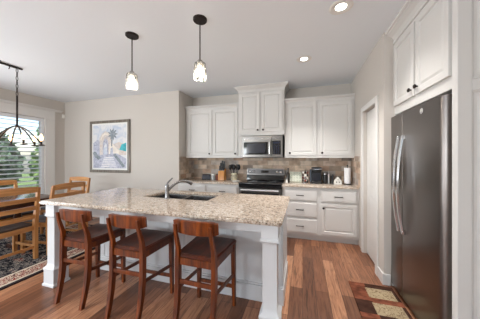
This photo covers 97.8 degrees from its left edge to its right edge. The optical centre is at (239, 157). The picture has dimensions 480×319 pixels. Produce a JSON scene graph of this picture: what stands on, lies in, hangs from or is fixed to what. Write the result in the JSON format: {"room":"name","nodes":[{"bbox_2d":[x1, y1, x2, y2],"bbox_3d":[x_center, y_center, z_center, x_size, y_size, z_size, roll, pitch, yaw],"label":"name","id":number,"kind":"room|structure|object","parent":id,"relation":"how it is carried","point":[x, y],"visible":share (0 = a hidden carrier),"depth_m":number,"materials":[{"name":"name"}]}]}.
{"room":"kitchen","nodes":[
{"label":"kitchen","id":0,"kind":"room"},
{"bbox_2d":[0,88,64,210],"bbox_3d":[-5.480,0.009,1.500,0.120,2.734,7.690,0,0,17],"label":"wall","id":1,"kind":"structure","parent":0,"point":[5,94],"depth_m":4.99,"materials":[{"name":"grey paint"}]},
{"bbox_2d":[0,112,43,193],"bbox_3d":[-4.821,-0.034,3.641,0.118,1.720,2.370,0,0,17],"label":"window","id":2,"kind":"structure","parent":1,"relation":"in","point":[41,120],"depth_m":4.50,"materials":[{"name":"white glass"}]},
{"bbox_2d":[0,102,55,194],"bbox_3d":[-4.744,-0.084,3.618,0.060,2.000,2.810,0,0,17],"label":"trim","id":3,"kind":"structure","parent":1,"relation":"attached to","point":[49,116],"depth_m":4.80,"materials":[{"name":"white wood"}]},
{"bbox_2d":[0,99,62,112],"bbox_3d":[-4.735,-1.107,3.631,0.070,0.045,3.040,0,0,17],"label":"trim","id":4,"kind":"structure","parent":1,"relation":"attached to","point":[1,100],"depth_m":4.48,"materials":[{"name":"white"}]},
{"bbox_2d":[65,90,192,194],"bbox_3d":[-2.721,0.009,5.042,3.345,2.734,0.690,0,0,17],"label":"wall","id":5,"kind":"structure","parent":0,"point":[157,120],"depth_m":4.52,"materials":[{"name":"grey paint"}]},
{"bbox_2d":[90,119,129,172],"bbox_3d":[-2.932,-0.253,4.727,1.155,1.178,0.035,0,0,17],"label":"framed picture","id":6,"kind":"object","parent":5,"relation":"attached to","point":[109,139],"visible":1,"depth_m":4.71,"materials":[{"name":"grey metal"}]},
{"bbox_2d":[93,124,125,167],"bbox_3d":[-2.937,-0.253,4.726,0.965,0.978,0.002,0,0,17],"label":"artwork","id":7,"kind":"object","parent":6,"relation":"attached to","point":[109,140],"depth_m":4.72,"materials":[{"name":"paper"}]},
{"bbox_2d":[179,156,192,179],"bbox_3d":[-1.133,0.219,4.498,0.010,0.486,0.570,0,0,17],"label":"backsplash","id":8,"kind":"structure","parent":5,"relation":"attached to","point":[185,164],"depth_m":4.45,"materials":[{"name":"tile"}]},
{"bbox_2d":[0,0,405,102],"bbox_3d":[-1.811,-1.408,0.748,7.580,0.100,8.380,0,0,17],"label":"ceiling","id":9,"kind":"structure","parent":0,"point":[65,50],"depth_m":2.47,"materials":[{"name":"white paint"}]},
{"bbox_2d":[0,60,44,146],"bbox_3d":[-3.319,-0.768,2.988,0.559,1.180,0.913,0,0,0],"label":"chandelier","id":10,"kind":"object","parent":9,"relation":"hanging from","point":[23,136],"visible":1,"depth_m":3.12,"materials":[{"name":"black metal"}]},
{"bbox_2d":[125,31,138,89],"bbox_3d":[-1.187,-1.062,2.318,0.136,0.592,0.136,0,0,17],"label":"pendant light","id":11,"kind":"object","parent":9,"relation":"hanging from","point":[130,35],"visible":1,"depth_m":2.31,"materials":[{"name":"white glass"}]},
{"bbox_2d":[193,14,206,80],"bbox_3d":[-0.384,-1.062,2.051,0.136,0.592,0.136,0,0,17],"label":"pendant light","id":12,"kind":"object","parent":9,"relation":"hanging from","point":[198,19],"visible":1,"depth_m":2.04,"materials":[{"name":"white glass"}]},
{"bbox_2d":[297,55,311,62],"bbox_3d":[0.892,-1.355,2.881,0.200,0.007,0.200,0,0,17],"label":"recessed light","id":13,"kind":"object","parent":9,"relation":"in","point":[306,58],"visible":1,"depth_m":2.86,"materials":[{"name":"white plastic"}]},
{"bbox_2d":[329,0,353,14],"bbox_3d":[0.917,-1.355,1.885,0.200,0.007,0.200,0,0,17],"label":"recessed light","id":14,"kind":"object","parent":9,"relation":"in","point":[338,7],"visible":1,"depth_m":1.88,"materials":[{"name":"white plastic"}]},
{"bbox_2d":[0,217,416,318],"bbox_3d":[-1.811,1.416,0.748,7.580,0.080,8.380,0,0,17],"label":"floor","id":15,"kind":"structure","parent":0,"point":[320,273],"depth_m":2.09,"materials":[{"name":"brown wood"}]},
{"bbox_2d":[0,222,94,290],"bbox_3d":[-3.536,1.370,2.536,2.260,0.012,3.600,0,0,17],"label":"dining rug","id":16,"kind":"object","parent":15,"relation":"on","point":[14,269],"visible":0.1,"depth_m":2.78,"materials":[{"name":"black fabric"}]},
{"bbox_2d":[0,180,33,221],"bbox_3d":[-3.754,0.870,3.354,0.543,0.987,0.544,0,0,17],"label":"dining chair","id":17,"kind":"object","parent":16,"relation":"on","point":[2,182],"visible":0.17,"depth_m":3.48,"materials":[{"name":"brown wood"}]},
{"bbox_2d":[0,187,40,259],"bbox_3d":[-3.013,0.870,2.654,0.543,0.987,0.544,0,0,17],"label":"dining chair","id":18,"kind":"object","parent":16,"relation":"on","point":[13,227],"visible":1,"depth_m":2.70,"materials":[{"name":"brown wood"}]},
{"bbox_2d":[0,193,49,249],"bbox_3d":[-3.467,0.984,2.765,0.880,0.760,1.480,0,0,17],"label":"dining table","id":19,"kind":"object","parent":16,"relation":"on","point":[23,196],"visible":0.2,"depth_m":3.11,"materials":[{"name":"brown wood"}]},
{"bbox_2d":[20,182,85,253],"bbox_3d":[-2.823,0.870,3.215,0.543,0.987,0.544,0,0,8],"label":"dining chair","id":20,"kind":"object","parent":16,"relation":"on","point":[42,218],"visible":0.29,"depth_m":3.02,"materials":[{"name":"brown wood"}]},
{"bbox_2d":[39,177,90,233],"bbox_3d":[-3.240,0.870,3.926,0.544,0.987,0.543,0,0,17],"label":"dining chair","id":21,"kind":"object","parent":16,"relation":"on","point":[42,211],"visible":0.31,"depth_m":4.07,"materials":[{"name":"brown wood"}]},
{"bbox_2d":[54,208,125,310],"bbox_3d":[-1.519,0.933,2.157,0.401,0.886,0.484,0,0,16],"label":"bar stool","id":22,"kind":"object","parent":15,"relation":"on","point":[86,238],"visible":0.93,"depth_m":2.01,"materials":[{"name":"brown wood"}]},
{"bbox_2d":[104,213,173,318],"bbox_3d":[-0.922,0.933,1.971,0.401,0.886,0.484,0,0,16],"label":"bar stool","id":23,"kind":"object","parent":15,"relation":"on","point":[142,243],"visible":1,"depth_m":1.83,"materials":[{"name":"brown wood"}]},
{"bbox_2d":[42,194,287,318],"bbox_3d":[-0.765,0.938,2.366,2.534,0.876,1.006,0,0,17],"label":"kitchen island","id":24,"kind":"object","parent":15,"relation":"on","point":[261,250],"visible":0.47,"depth_m":2.07,"materials":[{"name":"white wood"}]},
{"bbox_2d":[39,187,289,226],"bbox_3d":[-0.768,0.481,2.379,2.568,0.038,1.062,0,0,17],"label":"island countertop","id":25,"kind":"structure","parent":24,"relation":"on","point":[268,210],"depth_m":2.11,"materials":[{"name":"stone"}]},
{"bbox_2d":[164,178,192,198],"bbox_3d":[-0.697,0.343,2.431,0.336,0.237,0.060,0,0,-34],"label":"faucet","id":26,"kind":"object","parent":25,"relation":"on","point":[167,188],"visible":1,"depth_m":2.36,"materials":[{"name":"grey metal"}]},
{"bbox_2d":[155,194,213,200],"bbox_3d":[-0.683,0.602,2.571,0.834,0.204,0.414,0,0,17],"label":"sink","id":27,"kind":"object","parent":25,"relation":"in","point":[173,196],"visible":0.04,"depth_m":2.74,"materials":[{"name":"grey metal"}]},
{"bbox_2d":[178,183,206,191],"bbox_3d":[-0.844,0.935,4.363,0.638,0.882,0.656,0,0,17],"label":"base cabinet","id":28,"kind":"object","parent":15,"relation":"on","point":[200,187],"visible":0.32,"depth_m":4.08,"materials":[{"name":"white wood"}]},
{"bbox_2d":[181,178,243,184],"bbox_3d":[-0.532,0.477,4.271,1.271,0.031,0.634,0,0,17],"label":"countertop","id":29,"kind":"structure","parent":28,"relation":"on","point":[194,180],"depth_m":4.06,"materials":[{"name":"stone"}]},
{"bbox_2d":[202,174,210,179],"bbox_3d":[-0.695,0.408,4.480,0.190,0.108,0.090,0,0,17],"label":"smart display","id":30,"kind":"object","parent":29,"relation":"on","point":[204,176],"visible":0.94,"depth_m":4.45,"materials":[{"name":"black plastic"}]},
{"bbox_2d":[211,173,215,179],"bbox_3d":[-0.544,0.397,4.408,0.096,0.130,0.094,0,0,17],"label":"glass canister","id":31,"kind":"object","parent":29,"relation":"on","point":[213,176],"visible":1,"depth_m":4.37,"materials":[{"name":"grey"}]},
{"bbox_2d":[218,169,225,179],"bbox_3d":[-0.356,0.345,4.356,0.130,0.234,0.150,0,0,17],"label":"knife block","id":32,"kind":"object","parent":29,"relation":"on","point":[221,174],"visible":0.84,"depth_m":4.30,"materials":[{"name":"brown wood"}]},
{"bbox_2d":[231,173,236,180],"bbox_3d":[-0.102,0.387,4.262,0.132,0.150,0.135,0,0,17],"label":"utensil crock","id":33,"kind":"object","parent":29,"relation":"on","point":[233,175],"visible":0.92,"depth_m":4.21,"materials":[{"name":"beige ceramic"}]},
{"bbox_2d":[173,219,235,318],"bbox_3d":[-0.291,0.933,1.800,0.401,0.886,0.484,0,0,18],"label":"bar stool","id":34,"kind":"object","parent":15,"relation":"on","point":[207,250],"visible":1,"depth_m":1.67,"materials":[{"name":"brown wood"}]},
{"bbox_2d":[207,184,238,193],"bbox_3d":[-0.233,0.935,4.177,0.640,0.882,0.656,0,0,17],"label":"base cabinet","id":35,"kind":"object","parent":15,"relation":"on","point":[220,188],"visible":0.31,"depth_m":3.89,"materials":[{"name":"white wood"}]},
{"bbox_2d":[238,168,284,195],"bbox_3d":[0.441,0.798,3.950,0.766,1.155,0.694,0,0,17],"label":"range","id":36,"kind":"object","parent":15,"relation":"on","point":[260,181],"visible":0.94,"depth_m":3.80,"materials":[{"name":"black metal"}]},
{"bbox_2d":[238,180,283,184],"bbox_3d":[0.435,0.461,3.933,0.766,0.020,0.580,0,0,17],"label":"cooktop","id":37,"kind":"object","parent":36,"relation":"in","point":[246,182],"depth_m":3.80,"materials":[{"name":"black glass"}]},
{"bbox_2d":[239,181,284,195],"bbox_3d":[0.441,0.923,3.950,0.758,0.905,0.694,0,0,17],"label":"oven","id":38,"kind":"object","parent":36,"relation":"in","point":[245,187],"depth_m":3.67,"materials":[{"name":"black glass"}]},
{"bbox_2d":[282,187,318,239],"bbox_3d":[1.102,0.935,3.772,0.590,0.882,0.656,0,0,17],"label":"base cabinet","id":39,"kind":"object","parent":15,"relation":"on","point":[303,207],"visible":0.85,"depth_m":3.48,"materials":[{"name":"white wood"}]},
{"bbox_2d":[282,181,358,189],"bbox_3d":[1.378,0.477,3.691,1.168,0.031,0.634,0,0,17],"label":"countertop","id":40,"kind":"structure","parent":39,"relation":"on","point":[289,184],"depth_m":3.47,"materials":[{"name":"stone"}]},
{"bbox_2d":[286,168,289,181],"bbox_3d":[0.934,0.331,4.001,0.064,0.262,0.064,0,0,17],"label":"oil bottle","id":41,"kind":"object","parent":40,"relation":"on","point":[288,173],"visible":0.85,"depth_m":3.98,"materials":[{"name":"black"}]},
{"bbox_2d":[290,172,301,181],"bbox_3d":[1.092,0.367,4.048,0.220,0.190,0.070,0,0,17],"label":"cutting board","id":42,"kind":"object","parent":40,"relation":"on","point":[294,176],"visible":0.99,"depth_m":4.04,"materials":[{"name":"green glass"}]},
{"bbox_2d":[309,167,322,183],"bbox_3d":[1.397,0.317,3.817,0.214,0.290,0.304,0,0,17],"label":"coffee maker","id":43,"kind":"object","parent":40,"relation":"on","point":[315,173],"visible":1,"depth_m":3.78,"materials":[{"name":"black plastic"}]},
{"bbox_2d":[323,173,326,182],"bbox_3d":[1.556,0.366,3.792,0.072,0.192,0.071,0,0,17],"label":"canister","id":44,"kind":"object","parent":40,"relation":"on","point":[324,174],"visible":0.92,"depth_m":3.77,"materials":[{"name":"black plastic"}]},
{"bbox_2d":[327,173,330,183],"bbox_3d":[1.614,0.364,3.764,0.064,0.195,0.063,0,0,17],"label":"milk frother","id":45,"kind":"object","parent":40,"relation":"on","point":[328,174],"visible":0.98,"depth_m":3.74,"materials":[{"name":"silver metal"}]},
{"bbox_2d":[334,176,341,183],"bbox_3d":[1.729,0.397,3.675,0.120,0.130,0.062,0,0,17],"label":"house ornament","id":46,"kind":"object","parent":40,"relation":"on","point":[337,180],"visible":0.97,"depth_m":3.65,"materials":[{"name":"white ceramic"}]},
{"bbox_3d":[1.886,0.292,3.650,0.136,0.340,0.136,0,0,17],"label":"paper towel holder","id":47,"kind":"object","parent":40,"relation":"on","visible":0},
{"bbox_2d":[344,168,350,183],"bbox_3d":[1.886,0.313,3.650,0.102,0.270,0.102,0,0,17],"label":"paper towel roll","id":48,"kind":"object","parent":47,"relation":"on","point":[347,171],"visible":0.96,"depth_m":3.61,"materials":[{"name":"white paper"}]},
{"bbox_2d":[319,188,358,244],"bbox_3d":[1.665,0.935,3.602,0.585,0.882,0.656,0,0,17],"label":"base cabinet","id":49,"kind":"object","parent":15,"relation":"on","point":[338,208],"visible":0.91,"depth_m":3.33,"materials":[{"name":"white wood"}]},
{"bbox_2d":[349,281,412,318],"bbox_3d":[1.162,1.370,1.455,0.410,0.011,1.680,0,0,17],"label":"kitchen rug","id":50,"kind":"object","parent":15,"relation":"on","point":[373,301],"visible":1,"depth_m":1.97,"materials":[{"name":"fabric"}]},
{"bbox_2d":[391,94,451,318],"bbox_3d":[1.832,0.476,1.718,0.852,1.800,0.872,0,0,17],"label":"refrigerator","id":51,"kind":"object","parent":15,"relation":"on","point":[421,135],"visible":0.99,"depth_m":1.63,"materials":[{"name":"grey metal"}]},
{"bbox_2d":[452,0,479,318],"bbox_3d":[1.743,0.009,1.206,0.800,2.734,0.052,0,0,17],"label":"end panel","id":52,"kind":"object","parent":15,"relation":"on","point":[465,13],"visible":1,"depth_m":1.29,"materials":[{"name":"white wood"}]},
{"bbox_2d":[193,84,350,181],"bbox_3d":[0.988,0.009,4.215,4.235,2.734,0.120,0,0,17],"label":"wall","id":53,"kind":"structure","parent":0,"point":[342,88],"depth_m":4.09,"materials":[{"name":"grey paint"}]},
{"bbox_2d":[185,102,241,157],"bbox_3d":[-0.494,-0.535,4.410,1.264,1.078,0.363,0,0,17],"label":"upper cabinet","id":54,"kind":"object","parent":53,"relation":"attached to","point":[212,131],"visible":0.94,"depth_m":4.27,"materials":[{"name":"white wood"}]},
{"bbox_2d":[234,81,289,136],"bbox_3d":[0.448,-0.889,4.080,1.010,0.935,0.448,0,0,17],"label":"upper cabinet","id":55,"kind":"object","parent":53,"relation":"attached to","point":[261,106],"visible":0.97,"depth_m":3.90,"materials":[{"name":"white wood"}]},
{"bbox_2d":[242,135,284,157],"bbox_3d":[0.472,-0.210,4.075,0.772,0.415,0.444,0,0,17],"label":"microwave","id":56,"kind":"object","parent":55,"relation":"attached to","point":[263,146],"visible":1,"depth_m":3.90,"materials":[{"name":"silver metal"}]},
{"bbox_2d":[193,158,349,182],"bbox_3d":[0.492,0.233,4.297,3.217,0.458,0.010,0,0,17],"label":"backsplash","id":57,"kind":"structure","parent":53,"relation":"attached to","point":[335,166],"depth_m":4.24,"materials":[{"name":"tile"}]},
{"bbox_2d":[284,93,354,157],"bbox_3d":[1.431,-0.535,3.826,1.158,1.078,0.363,0,0,17],"label":"upper cabinet","id":58,"kind":"object","parent":53,"relation":"attached to","point":[315,126],"visible":1,"depth_m":3.67,"materials":[{"name":"white wood"}]},
{"bbox_2d":[351,32,395,285],"bbox_3d":[2.283,0.009,2.907,0.998,2.734,1.630,0,0,17],"label":"wall","id":59,"kind":"structure","parent":0,"point":[375,76],"depth_m":2.34,"materials":[{"name":"grey paint"}]},
{"bbox_2d":[350,156,359,187],"bbox_3d":[1.942,0.219,3.518,0.010,0.486,0.660,0,0,17],"label":"backsplash","id":60,"kind":"structure","parent":59,"relation":"attached to","point":[354,162],"depth_m":3.45,"materials":[{"name":"tile"}]},
{"bbox_2d":[361,95,378,274],"bbox_3d":[1.708,0.323,2.763,0.020,2.105,0.710,0,0,17],"label":"trim","id":61,"kind":"structure","parent":59,"relation":"attached to","point":[375,100],"depth_m":2.47,"materials":[{"name":"white wood"}]},
{"bbox_2d":[367,108,374,263],"bbox_3d":[1.776,0.359,2.743,0.043,2.010,0.552,0,0,17],"label":"door","id":62,"kind":"structure","parent":59,"relation":"in","point":[371,114],"depth_m":2.81,"materials":[{"name":"white wood"}]},
{"bbox_2d":[377,266,383,284],"bbox_3d":[1.582,1.316,2.341,0.016,0.120,0.171,0,0,17],"label":"baseboard","id":63,"kind":"structure","parent":59,"relation":"attached to","point":[380,274],"depth_m":2.32,"materials":[{"name":"white wood"}]},
{"bbox_2d":[384,274,390,285],"bbox_3d":[1.597,1.316,2.256,0.063,0.120,0.016,0,0,17],"label":"baseboard","id":64,"kind":"structure","parent":59,"relation":"attached to","point":[387,277],"depth_m":2.25,"materials":[{"name":"white wood"}]},
{"bbox_3d":[1.505,0.009,-1.172,0.120,2.734,6.630,0,0,17],"label":"wall","id":65,"kind":"structure","parent":0,"visible":0},
{"bbox_2d":[385,0,451,114],"bbox_3d":[1.859,-0.905,1.691,0.865,0.902,0.940,0,0,17],"label":"upper cabinet","id":66,"kind":"object","parent":65,"relation":"attached to","point":[420,32],"visible":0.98,"depth_m":1.70,"materials":[{"name":"white wood"}]},
{"label":"outside","id":67,"kind":"structure","parent":0,"visible":0},
{"bbox_2d":[17,173,37,187],"bbox_3d":[-15.879,1.826,10.041,23.780,0.100,38.000,0,0,17],"label":"ground","id":68,"kind":"structure","parent":67,"point":[27,174],"depth_m":14.98,"materials":[{"name":"green plant"}]},
{"bbox_2d":[0,131,25,188],"bbox_3d":[-7.258,0.360,5.649,2.093,2.842,2.086,0,0,-3],"label":"tree","id":69,"kind":"object","parent":68,"relation":"on","point":[8,135],"visible":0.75,"depth_m":5.96,"materials":[{"name":"green plant"}]},
{"bbox_2d":[27,146,38,186],"bbox_3d":[-6.368,0.485,7.665,2.013,2.592,2.027,0,0,17],"label":"bush","id":70,"kind":"object","parent":68,"relation":"on","point":[36,149],"visible":0.03,"depth_m":7.01,"materials":[{"name":"green plant"}]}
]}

